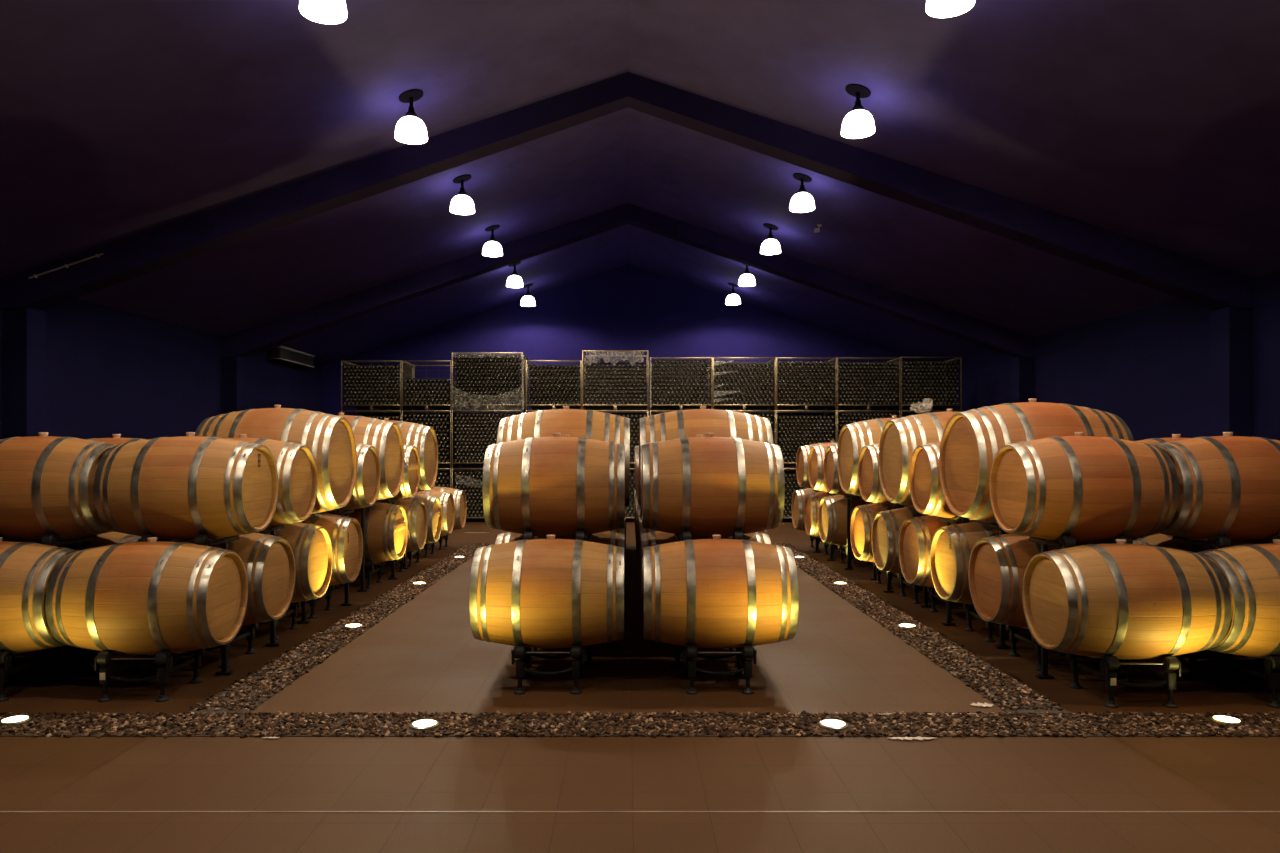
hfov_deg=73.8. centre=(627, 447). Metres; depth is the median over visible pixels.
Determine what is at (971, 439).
large wine cask
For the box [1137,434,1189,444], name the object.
wine barrel
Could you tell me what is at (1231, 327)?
trim
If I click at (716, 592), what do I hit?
wine barrel
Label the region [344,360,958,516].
wine bottles
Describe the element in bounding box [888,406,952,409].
tray
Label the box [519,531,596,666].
stand
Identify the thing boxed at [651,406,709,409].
tray
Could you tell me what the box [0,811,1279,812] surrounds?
trim
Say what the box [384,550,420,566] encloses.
stand
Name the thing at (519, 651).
stand
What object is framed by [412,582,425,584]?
floor light
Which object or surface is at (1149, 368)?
wall
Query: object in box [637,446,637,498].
wine barrel
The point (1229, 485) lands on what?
wine barrel
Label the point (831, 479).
wine barrel
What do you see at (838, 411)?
cage
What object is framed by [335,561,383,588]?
stand
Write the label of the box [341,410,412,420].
cage
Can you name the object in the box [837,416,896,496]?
large wine cask
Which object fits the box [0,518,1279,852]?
floor
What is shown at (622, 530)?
wine barrel
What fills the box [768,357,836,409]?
cage
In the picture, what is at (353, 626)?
floor light
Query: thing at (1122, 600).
wine barrel
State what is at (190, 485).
wine barrel
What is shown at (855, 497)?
stand
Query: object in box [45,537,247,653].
wine barrel
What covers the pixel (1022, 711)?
trim
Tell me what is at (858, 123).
ceiling lamp
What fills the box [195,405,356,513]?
large wine cask
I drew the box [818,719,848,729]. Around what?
floor light
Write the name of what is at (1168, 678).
stand
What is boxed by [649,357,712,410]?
cage
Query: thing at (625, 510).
wine barrel
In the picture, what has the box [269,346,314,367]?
air conditioner
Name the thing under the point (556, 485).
wine barrel
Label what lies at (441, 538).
stand
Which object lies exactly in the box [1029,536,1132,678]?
stand
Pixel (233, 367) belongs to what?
trim
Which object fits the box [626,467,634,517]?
cage
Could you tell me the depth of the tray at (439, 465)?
18.47 m
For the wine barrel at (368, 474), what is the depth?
8.20 m
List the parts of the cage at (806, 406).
post, panel, rail, rail, post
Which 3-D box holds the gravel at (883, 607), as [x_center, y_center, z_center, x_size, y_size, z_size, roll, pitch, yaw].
[2.370,1.521,9.283,0.409,0.034,8.670,0,0,0]
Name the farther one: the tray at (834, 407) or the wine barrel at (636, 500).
the tray at (834, 407)
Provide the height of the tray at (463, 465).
0.102 m
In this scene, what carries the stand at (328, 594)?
on the floor
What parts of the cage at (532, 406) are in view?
post, rail, rail, panel, post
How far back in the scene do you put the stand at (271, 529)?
6.58 m
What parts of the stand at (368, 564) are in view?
leg, leg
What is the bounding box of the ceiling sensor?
[814,224,821,231]
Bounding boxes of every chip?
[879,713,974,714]
[887,736,936,740]
[970,702,993,706]
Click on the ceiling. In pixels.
(1153, 122)
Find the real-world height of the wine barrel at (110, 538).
0.726 m
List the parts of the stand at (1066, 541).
post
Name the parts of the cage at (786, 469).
panel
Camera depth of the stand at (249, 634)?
6.32 m
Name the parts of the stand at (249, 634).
leg, rail, leg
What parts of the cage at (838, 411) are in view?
post, rail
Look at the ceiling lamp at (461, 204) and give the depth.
12.03 m
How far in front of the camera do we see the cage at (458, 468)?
17.51 m
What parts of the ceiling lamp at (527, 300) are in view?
lamp shade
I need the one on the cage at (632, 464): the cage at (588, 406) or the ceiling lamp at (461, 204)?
the cage at (588, 406)
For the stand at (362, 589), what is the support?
on the floor
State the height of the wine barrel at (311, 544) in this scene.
0.726 m
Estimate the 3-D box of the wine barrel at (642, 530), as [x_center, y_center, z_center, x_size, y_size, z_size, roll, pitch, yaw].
[0.575,0.927,7.230,0.950,0.726,0.700,0,0,0]
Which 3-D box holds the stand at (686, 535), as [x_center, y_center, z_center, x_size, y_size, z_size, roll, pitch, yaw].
[0.575,1.046,6.000,0.558,0.966,0.480,0,0,0]
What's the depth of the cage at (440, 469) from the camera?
18.47 m
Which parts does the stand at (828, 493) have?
post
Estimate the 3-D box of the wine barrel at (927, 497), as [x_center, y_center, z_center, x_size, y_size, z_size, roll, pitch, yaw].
[2.998,0.257,7.365,0.950,0.726,0.700,0,0,0]
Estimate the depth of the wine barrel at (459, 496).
12.92 m
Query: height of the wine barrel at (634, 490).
0.726 m
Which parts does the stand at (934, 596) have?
leg, rail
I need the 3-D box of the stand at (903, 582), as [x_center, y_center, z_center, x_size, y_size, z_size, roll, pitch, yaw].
[3.018,1.381,8.620,0.456,0.296,0.480,0,0,0]
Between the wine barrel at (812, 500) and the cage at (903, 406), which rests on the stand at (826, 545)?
the wine barrel at (812, 500)
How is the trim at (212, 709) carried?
on the floor
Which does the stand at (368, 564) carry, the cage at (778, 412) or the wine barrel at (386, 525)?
the wine barrel at (386, 525)
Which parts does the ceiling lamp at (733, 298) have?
lamp shade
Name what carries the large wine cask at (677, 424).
on the stand
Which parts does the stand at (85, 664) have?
leg, leg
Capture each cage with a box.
[341,360,412,409]
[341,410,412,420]
[401,360,460,409]
[401,410,460,467]
[436,467,460,488]
[452,352,527,410]
[452,410,525,467]
[452,467,483,517]
[526,360,583,409]
[582,350,647,409]
[593,410,647,466]
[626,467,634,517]
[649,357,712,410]
[649,410,675,415]
[708,357,775,409]
[731,410,775,444]
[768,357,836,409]
[768,410,836,466]
[783,467,806,517]
[826,357,900,409]
[826,410,900,442]
[886,357,961,409]
[895,410,961,417]
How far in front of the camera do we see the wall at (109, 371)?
13.25 m
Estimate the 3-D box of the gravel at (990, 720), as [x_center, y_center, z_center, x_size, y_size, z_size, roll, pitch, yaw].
[0.007,1.521,4.709,12.240,0.037,0.440,0,0,0]
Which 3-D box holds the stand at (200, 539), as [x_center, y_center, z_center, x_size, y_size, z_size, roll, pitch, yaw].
[-2.954,1.046,5.760,0.558,0.966,0.480,0,0,0]
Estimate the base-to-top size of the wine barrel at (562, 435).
0.726 m
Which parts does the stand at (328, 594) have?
leg, rail, leg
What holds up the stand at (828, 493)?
on the floor
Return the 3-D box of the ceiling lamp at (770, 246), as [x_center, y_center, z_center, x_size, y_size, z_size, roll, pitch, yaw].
[2.440,-3.590,14.600,0.351,0.490,0.351,0,0,41]
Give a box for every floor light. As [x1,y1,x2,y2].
[0,715,32,725]
[343,623,362,628]
[409,719,439,729]
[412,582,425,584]
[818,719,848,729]
[833,582,847,584]
[898,623,917,628]
[1209,715,1244,725]
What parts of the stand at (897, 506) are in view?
post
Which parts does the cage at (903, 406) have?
post, panel, rail, rail, post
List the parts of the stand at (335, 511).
post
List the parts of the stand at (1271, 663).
leg, rail, leg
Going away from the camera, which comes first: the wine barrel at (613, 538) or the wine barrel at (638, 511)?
the wine barrel at (613, 538)
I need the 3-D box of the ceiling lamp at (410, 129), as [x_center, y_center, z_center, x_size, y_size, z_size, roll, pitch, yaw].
[-2.350,-3.610,9.250,0.351,0.509,0.351,0,0,31]
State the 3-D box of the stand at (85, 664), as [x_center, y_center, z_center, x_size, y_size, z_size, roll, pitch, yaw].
[-3.968,1.381,6.160,0.456,0.296,0.480,0,0,0]
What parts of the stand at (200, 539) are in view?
post, post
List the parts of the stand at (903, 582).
leg, leg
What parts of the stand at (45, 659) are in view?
leg, rail, leg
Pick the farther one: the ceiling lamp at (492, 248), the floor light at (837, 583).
the ceiling lamp at (492, 248)
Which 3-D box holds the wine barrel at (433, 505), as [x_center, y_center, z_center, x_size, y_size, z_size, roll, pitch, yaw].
[-2.990,0.927,11.230,0.950,0.726,0.700,0,0,0]
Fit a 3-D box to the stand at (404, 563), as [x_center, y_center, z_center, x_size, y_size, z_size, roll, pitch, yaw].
[-3.060,1.038,10.800,0.558,0.983,0.530,0,0,0]
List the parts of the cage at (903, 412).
panel, rail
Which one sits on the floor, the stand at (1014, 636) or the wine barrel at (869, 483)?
the stand at (1014, 636)
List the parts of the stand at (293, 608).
rail, leg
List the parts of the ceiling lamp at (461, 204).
ceiling plate, lamp shade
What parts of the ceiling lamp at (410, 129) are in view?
stem, ceiling plate, lamp shade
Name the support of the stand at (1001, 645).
on the floor
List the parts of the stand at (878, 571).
leg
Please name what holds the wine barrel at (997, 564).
on the stand at (1014, 636)
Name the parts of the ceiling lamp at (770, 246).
lamp shade, ceiling plate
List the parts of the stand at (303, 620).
post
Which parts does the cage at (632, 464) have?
rail, panel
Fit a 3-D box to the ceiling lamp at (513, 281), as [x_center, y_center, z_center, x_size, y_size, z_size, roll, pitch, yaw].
[-2.350,-3.610,17.700,0.351,0.509,0.351,0,0,-31]
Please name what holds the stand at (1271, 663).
on the floor
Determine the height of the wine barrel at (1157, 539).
0.726 m
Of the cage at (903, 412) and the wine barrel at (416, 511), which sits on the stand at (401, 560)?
the wine barrel at (416, 511)
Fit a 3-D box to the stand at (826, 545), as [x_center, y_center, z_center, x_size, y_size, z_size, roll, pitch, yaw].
[3.012,1.381,12.020,0.456,0.296,0.480,0,0,0]
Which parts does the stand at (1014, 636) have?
leg, rail, leg, leg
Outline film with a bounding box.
[911,402,932,411]
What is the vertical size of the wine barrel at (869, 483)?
0.726 m
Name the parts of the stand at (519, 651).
leg, rail, leg, axle rod, leg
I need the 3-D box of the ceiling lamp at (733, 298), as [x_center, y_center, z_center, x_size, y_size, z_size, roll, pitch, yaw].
[2.440,-3.590,19.800,0.351,0.490,0.351,0,0,-31]
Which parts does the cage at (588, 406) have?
post, rail, rail, panel, post, post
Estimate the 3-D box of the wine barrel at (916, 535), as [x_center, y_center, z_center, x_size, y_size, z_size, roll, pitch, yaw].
[3.035,0.927,7.780,0.950,0.726,0.700,0,0,0]
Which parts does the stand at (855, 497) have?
post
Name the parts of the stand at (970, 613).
leg, rail, leg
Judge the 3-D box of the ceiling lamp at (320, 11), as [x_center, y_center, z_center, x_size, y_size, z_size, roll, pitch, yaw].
[-2.350,-3.610,6.580,0.351,0.509,0.351,0,0,-31]
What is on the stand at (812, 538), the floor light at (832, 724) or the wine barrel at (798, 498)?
the wine barrel at (798, 498)
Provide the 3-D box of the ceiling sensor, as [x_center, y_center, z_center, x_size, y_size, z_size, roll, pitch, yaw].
[3.051,-3.523,13.669,0.174,0.138,0.098,0,0,-40]
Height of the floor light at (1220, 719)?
0.014 m
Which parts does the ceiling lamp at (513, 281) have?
lamp shade, ceiling plate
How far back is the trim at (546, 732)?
4.58 m
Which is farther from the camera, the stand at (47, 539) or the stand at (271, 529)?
the stand at (271, 529)
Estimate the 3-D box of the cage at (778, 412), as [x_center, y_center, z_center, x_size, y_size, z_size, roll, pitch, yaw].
[3.665,-0.185,18.000,1.240,1.184,1.000,0,0,0]
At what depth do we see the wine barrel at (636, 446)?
10.41 m
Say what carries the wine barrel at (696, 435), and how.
on the stand
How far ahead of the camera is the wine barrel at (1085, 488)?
5.39 m
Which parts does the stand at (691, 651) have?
leg, leg, axle rod, leg, rail, leg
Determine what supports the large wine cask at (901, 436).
on the stand at (925, 588)
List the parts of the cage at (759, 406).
post, panel, rail, rail, post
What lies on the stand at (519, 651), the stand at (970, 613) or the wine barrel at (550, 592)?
the wine barrel at (550, 592)
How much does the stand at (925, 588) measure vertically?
0.983 m
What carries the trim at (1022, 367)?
attached to the wall at (1149, 368)
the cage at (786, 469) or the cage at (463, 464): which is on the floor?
the cage at (786, 469)
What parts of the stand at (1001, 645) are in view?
post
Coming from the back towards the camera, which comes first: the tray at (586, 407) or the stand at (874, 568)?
the tray at (586, 407)
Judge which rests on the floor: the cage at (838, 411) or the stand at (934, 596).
the stand at (934, 596)
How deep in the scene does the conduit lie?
10.39 m
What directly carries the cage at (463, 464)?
on the cage at (458, 468)
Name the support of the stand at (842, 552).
on the floor
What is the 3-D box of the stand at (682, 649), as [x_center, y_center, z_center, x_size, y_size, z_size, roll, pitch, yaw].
[0.575,1.381,6.420,0.456,0.296,0.480,0,0,0]
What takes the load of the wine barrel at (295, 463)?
on the stand at (271, 529)
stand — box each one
[0,534,97,674]
[0,648,55,701]
[29,646,113,667]
[94,648,204,701]
[138,534,239,674]
[173,623,257,667]
[249,601,300,639]
[255,525,283,646]
[288,585,334,618]
[297,513,314,623]
[329,509,353,605]
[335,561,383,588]
[356,499,398,578]
[357,507,367,591]
[365,557,408,568]
[374,552,405,576]
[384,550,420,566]
[423,542,434,556]
[438,535,447,549]
[511,645,586,693]
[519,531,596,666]
[531,646,586,658]
[670,531,747,666]
[680,645,756,693]
[680,646,735,658]
[810,536,841,550]
[813,489,820,552]
[823,543,856,558]
[827,492,863,560]
[838,544,871,567]
[843,495,862,569]
[870,562,877,579]
[874,562,922,588]
[882,503,933,592]
[898,573,955,603]
[919,514,974,607]
[928,587,975,620]
[939,516,997,625]
[963,603,1015,641]
[989,523,1009,648]
[1006,625,1093,670]
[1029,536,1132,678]
[1066,653,1180,707]
[1172,536,1279,678]
[1179,650,1238,670]
[1217,652,1279,707]
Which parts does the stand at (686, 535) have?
post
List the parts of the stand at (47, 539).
post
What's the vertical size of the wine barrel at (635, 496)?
0.726 m
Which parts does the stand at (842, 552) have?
leg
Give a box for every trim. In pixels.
[0,714,1279,736]
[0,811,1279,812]
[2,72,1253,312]
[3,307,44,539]
[189,544,487,713]
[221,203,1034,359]
[221,356,244,413]
[781,544,1069,713]
[1011,356,1034,402]
[1211,307,1252,436]
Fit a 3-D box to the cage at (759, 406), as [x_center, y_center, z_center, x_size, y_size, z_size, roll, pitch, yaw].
[2.390,-1.323,17.983,1.290,1.081,1.034,0,0,0]
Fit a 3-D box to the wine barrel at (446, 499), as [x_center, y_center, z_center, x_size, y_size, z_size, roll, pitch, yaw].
[-3.001,0.927,12.150,0.950,0.726,0.700,0,0,0]
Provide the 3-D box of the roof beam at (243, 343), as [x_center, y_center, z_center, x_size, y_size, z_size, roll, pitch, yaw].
[0.000,-3.128,16.200,15.300,2.944,0.340,0,0,0]
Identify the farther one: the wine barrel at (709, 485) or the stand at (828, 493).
the stand at (828, 493)
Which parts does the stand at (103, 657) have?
plate, leg, rail, axle rod, leg, leg, rail, leg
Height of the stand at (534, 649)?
0.296 m
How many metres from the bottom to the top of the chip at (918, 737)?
0.004 m
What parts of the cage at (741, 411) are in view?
rail, post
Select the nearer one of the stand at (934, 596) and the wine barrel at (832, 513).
the stand at (934, 596)
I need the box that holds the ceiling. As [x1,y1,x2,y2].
[0,0,1279,364]
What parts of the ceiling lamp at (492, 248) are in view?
lamp shade, ceiling plate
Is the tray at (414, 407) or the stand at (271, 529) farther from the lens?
the tray at (414, 407)
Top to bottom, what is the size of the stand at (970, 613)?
0.296 m
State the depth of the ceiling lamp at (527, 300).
19.95 m
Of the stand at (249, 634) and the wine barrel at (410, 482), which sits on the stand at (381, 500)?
the wine barrel at (410, 482)
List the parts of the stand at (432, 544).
leg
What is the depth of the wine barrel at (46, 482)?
5.48 m
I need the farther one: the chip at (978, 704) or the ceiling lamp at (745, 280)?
the ceiling lamp at (745, 280)
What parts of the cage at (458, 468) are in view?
rail, panel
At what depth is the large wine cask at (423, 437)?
10.63 m
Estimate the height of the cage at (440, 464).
1.184 m
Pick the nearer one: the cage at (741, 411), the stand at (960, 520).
the stand at (960, 520)
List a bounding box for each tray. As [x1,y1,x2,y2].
[348,406,411,409]
[407,406,458,409]
[438,464,458,466]
[457,406,525,410]
[462,464,483,466]
[529,406,580,409]
[584,406,646,409]
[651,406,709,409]
[710,406,771,409]
[770,406,830,409]
[784,464,795,466]
[827,406,893,409]
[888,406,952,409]
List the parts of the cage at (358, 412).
rail, panel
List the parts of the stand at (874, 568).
post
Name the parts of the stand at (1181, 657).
leg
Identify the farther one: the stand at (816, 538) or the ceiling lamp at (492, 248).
the ceiling lamp at (492, 248)
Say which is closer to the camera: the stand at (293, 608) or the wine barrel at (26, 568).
the wine barrel at (26, 568)
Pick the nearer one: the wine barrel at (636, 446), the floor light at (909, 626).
the floor light at (909, 626)
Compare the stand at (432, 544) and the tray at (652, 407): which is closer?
the stand at (432, 544)
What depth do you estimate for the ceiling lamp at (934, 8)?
6.60 m
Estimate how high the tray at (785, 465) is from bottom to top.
0.102 m
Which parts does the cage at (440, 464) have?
rail, panel, post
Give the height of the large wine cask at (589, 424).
0.976 m
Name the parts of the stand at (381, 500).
post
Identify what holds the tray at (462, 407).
on the cage at (523, 357)
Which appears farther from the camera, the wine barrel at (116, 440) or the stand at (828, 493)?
the stand at (828, 493)
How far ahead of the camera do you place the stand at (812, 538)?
12.98 m
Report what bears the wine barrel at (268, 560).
on the stand at (249, 634)
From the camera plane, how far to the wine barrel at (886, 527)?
8.48 m
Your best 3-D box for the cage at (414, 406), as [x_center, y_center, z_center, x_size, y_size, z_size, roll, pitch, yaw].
[-4.140,-1.292,18.000,1.020,1.019,1.000,0,0,0]
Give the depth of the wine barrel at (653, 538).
6.27 m
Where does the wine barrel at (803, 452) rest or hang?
on the stand at (816, 538)
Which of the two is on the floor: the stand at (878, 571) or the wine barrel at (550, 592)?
the stand at (878, 571)
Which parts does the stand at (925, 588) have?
post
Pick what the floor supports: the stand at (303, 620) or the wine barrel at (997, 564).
the stand at (303, 620)
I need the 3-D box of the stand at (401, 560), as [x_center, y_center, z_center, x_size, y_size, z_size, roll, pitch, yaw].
[-2.981,1.381,10.370,0.456,0.296,0.480,0,0,0]
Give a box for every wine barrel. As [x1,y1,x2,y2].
[0,432,115,539]
[0,537,77,653]
[17,531,141,549]
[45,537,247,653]
[86,434,146,444]
[93,432,277,539]
[163,533,295,624]
[226,434,317,526]
[260,522,332,602]
[300,512,362,585]
[323,501,407,562]
[325,443,380,511]
[378,444,419,500]
[395,498,427,551]
[407,494,441,543]
[417,490,454,535]
[429,487,466,529]
[469,535,623,647]
[482,433,623,535]
[495,531,624,611]
[562,435,624,517]
[614,524,624,533]
[625,510,625,565]
[634,490,635,527]
[635,496,637,539]
[636,446,636,494]
[636,500,637,546]
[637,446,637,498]
[637,509,639,563]
[638,446,639,504]
[638,516,641,576]
[639,524,652,593]
[640,435,702,517]
[641,531,770,611]
[642,433,784,535]
[643,535,798,647]
[791,488,815,530]
[796,441,833,488]
[804,491,832,537]
[808,442,837,491]
[818,495,872,545]
[824,445,860,496]
[850,503,892,561]
[858,444,908,506]
[872,507,922,573]
[899,515,978,587]
[909,442,971,519]
[930,521,1009,604]
[968,533,1114,628]
[989,432,1178,541]
[1022,539,1231,658]
[1130,533,1256,552]
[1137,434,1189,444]
[1155,432,1279,541]
[1198,539,1279,658]
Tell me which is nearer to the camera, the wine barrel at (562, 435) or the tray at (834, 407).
the wine barrel at (562, 435)
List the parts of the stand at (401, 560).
leg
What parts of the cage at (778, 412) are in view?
post, panel, rail, post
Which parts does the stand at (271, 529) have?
post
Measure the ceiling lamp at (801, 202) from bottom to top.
0.490 m
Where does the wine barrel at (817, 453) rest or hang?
on the stand at (828, 493)
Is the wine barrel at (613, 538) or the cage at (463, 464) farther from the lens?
the cage at (463, 464)
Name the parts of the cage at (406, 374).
post, rail, rail, panel, post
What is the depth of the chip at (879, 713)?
4.89 m
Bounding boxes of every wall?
[0,278,321,439]
[322,264,919,415]
[944,271,1279,540]
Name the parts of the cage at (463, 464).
post, rail, rail, panel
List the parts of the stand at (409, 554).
leg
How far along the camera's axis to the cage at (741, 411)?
17.50 m
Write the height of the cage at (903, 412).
1.184 m
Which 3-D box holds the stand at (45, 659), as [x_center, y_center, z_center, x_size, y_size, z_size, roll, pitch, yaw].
[-3.972,1.381,5.370,0.456,0.296,0.480,0,0,0]
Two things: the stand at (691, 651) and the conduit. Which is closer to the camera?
the stand at (691, 651)
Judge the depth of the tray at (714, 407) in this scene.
18.35 m
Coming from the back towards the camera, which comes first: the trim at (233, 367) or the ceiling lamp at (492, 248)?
the trim at (233, 367)
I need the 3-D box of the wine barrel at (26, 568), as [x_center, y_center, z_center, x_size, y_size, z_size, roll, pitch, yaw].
[-3.972,0.927,5.370,0.950,0.726,0.700,0,0,-1]
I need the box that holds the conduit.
[28,253,103,278]
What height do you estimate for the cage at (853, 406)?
1.081 m
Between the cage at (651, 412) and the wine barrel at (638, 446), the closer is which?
the wine barrel at (638, 446)
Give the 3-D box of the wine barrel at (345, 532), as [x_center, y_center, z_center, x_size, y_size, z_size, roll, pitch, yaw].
[-3.008,0.927,7.870,0.950,0.726,0.700,0,0,0]
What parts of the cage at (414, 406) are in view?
post, rail, rail, panel, post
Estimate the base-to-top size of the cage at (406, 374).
1.019 m
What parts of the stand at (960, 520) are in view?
post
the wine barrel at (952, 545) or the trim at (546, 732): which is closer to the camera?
the trim at (546, 732)
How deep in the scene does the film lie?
8.23 m
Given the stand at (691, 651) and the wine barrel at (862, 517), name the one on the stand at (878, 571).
the wine barrel at (862, 517)
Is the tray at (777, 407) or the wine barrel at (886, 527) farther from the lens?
the tray at (777, 407)
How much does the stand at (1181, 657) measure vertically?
0.296 m
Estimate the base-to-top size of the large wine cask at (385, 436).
0.976 m
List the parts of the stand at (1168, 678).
leg, rail, leg, plate, leg, axle rod, rail, leg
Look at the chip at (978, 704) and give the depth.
5.06 m
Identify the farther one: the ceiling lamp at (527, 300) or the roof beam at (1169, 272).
the ceiling lamp at (527, 300)
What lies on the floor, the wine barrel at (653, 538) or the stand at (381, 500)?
the stand at (381, 500)
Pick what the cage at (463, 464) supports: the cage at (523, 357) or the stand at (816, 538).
the cage at (523, 357)
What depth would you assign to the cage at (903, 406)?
17.52 m
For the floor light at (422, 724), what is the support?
on the trim at (546, 732)
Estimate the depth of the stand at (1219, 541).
5.65 m
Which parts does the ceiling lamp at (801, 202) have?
lamp shade, ceiling plate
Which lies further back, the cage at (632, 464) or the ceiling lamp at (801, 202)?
the cage at (632, 464)
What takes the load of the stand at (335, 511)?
on the floor
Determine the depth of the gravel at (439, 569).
6.74 m
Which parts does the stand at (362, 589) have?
post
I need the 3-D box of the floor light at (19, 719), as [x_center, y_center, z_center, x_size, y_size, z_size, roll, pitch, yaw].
[-3.420,1.518,4.760,0.164,0.014,0.164,0,0,0]
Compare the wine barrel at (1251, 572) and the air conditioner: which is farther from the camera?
the air conditioner
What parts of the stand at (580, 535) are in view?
post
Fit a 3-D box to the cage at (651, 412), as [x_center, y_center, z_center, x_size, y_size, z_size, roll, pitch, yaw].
[1.093,-0.185,18.000,1.285,1.184,1.000,0,0,0]
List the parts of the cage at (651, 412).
rail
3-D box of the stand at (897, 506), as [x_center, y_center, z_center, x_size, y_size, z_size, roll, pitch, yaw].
[2.990,1.046,9.040,0.558,0.966,0.480,0,0,0]
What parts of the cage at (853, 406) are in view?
post, panel, rail, rail, post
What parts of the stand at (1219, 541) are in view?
post, post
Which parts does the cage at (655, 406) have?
post, panel, rail, rail, post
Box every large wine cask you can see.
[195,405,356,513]
[335,413,403,500]
[384,418,437,491]
[497,406,629,506]
[639,406,772,502]
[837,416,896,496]
[878,409,959,506]
[939,399,1133,523]
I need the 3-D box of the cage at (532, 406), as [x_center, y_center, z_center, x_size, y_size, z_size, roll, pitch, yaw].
[-1.525,-1.292,18.000,1.150,1.019,1.000,0,0,0]
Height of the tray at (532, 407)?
0.102 m
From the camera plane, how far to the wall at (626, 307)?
21.35 m
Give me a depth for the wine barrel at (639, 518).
8.26 m
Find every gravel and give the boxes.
[0,710,1279,737]
[190,543,489,710]
[771,543,1062,710]
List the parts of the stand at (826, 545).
leg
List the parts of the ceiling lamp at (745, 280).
lamp shade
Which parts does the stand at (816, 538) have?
post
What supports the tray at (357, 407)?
on the cage at (406, 374)
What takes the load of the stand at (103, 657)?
on the floor
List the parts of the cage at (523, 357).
post, rail, rail, post, post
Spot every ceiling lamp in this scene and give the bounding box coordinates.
[299,0,346,23]
[395,89,427,143]
[450,174,474,214]
[482,225,502,256]
[506,261,522,287]
[520,283,534,305]
[726,283,740,304]
[738,264,755,286]
[760,223,780,254]
[789,173,814,212]
[841,84,874,138]
[926,0,974,17]
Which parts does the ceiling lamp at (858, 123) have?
stem, lamp shade, ceiling plate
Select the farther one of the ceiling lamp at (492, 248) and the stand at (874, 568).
the ceiling lamp at (492, 248)

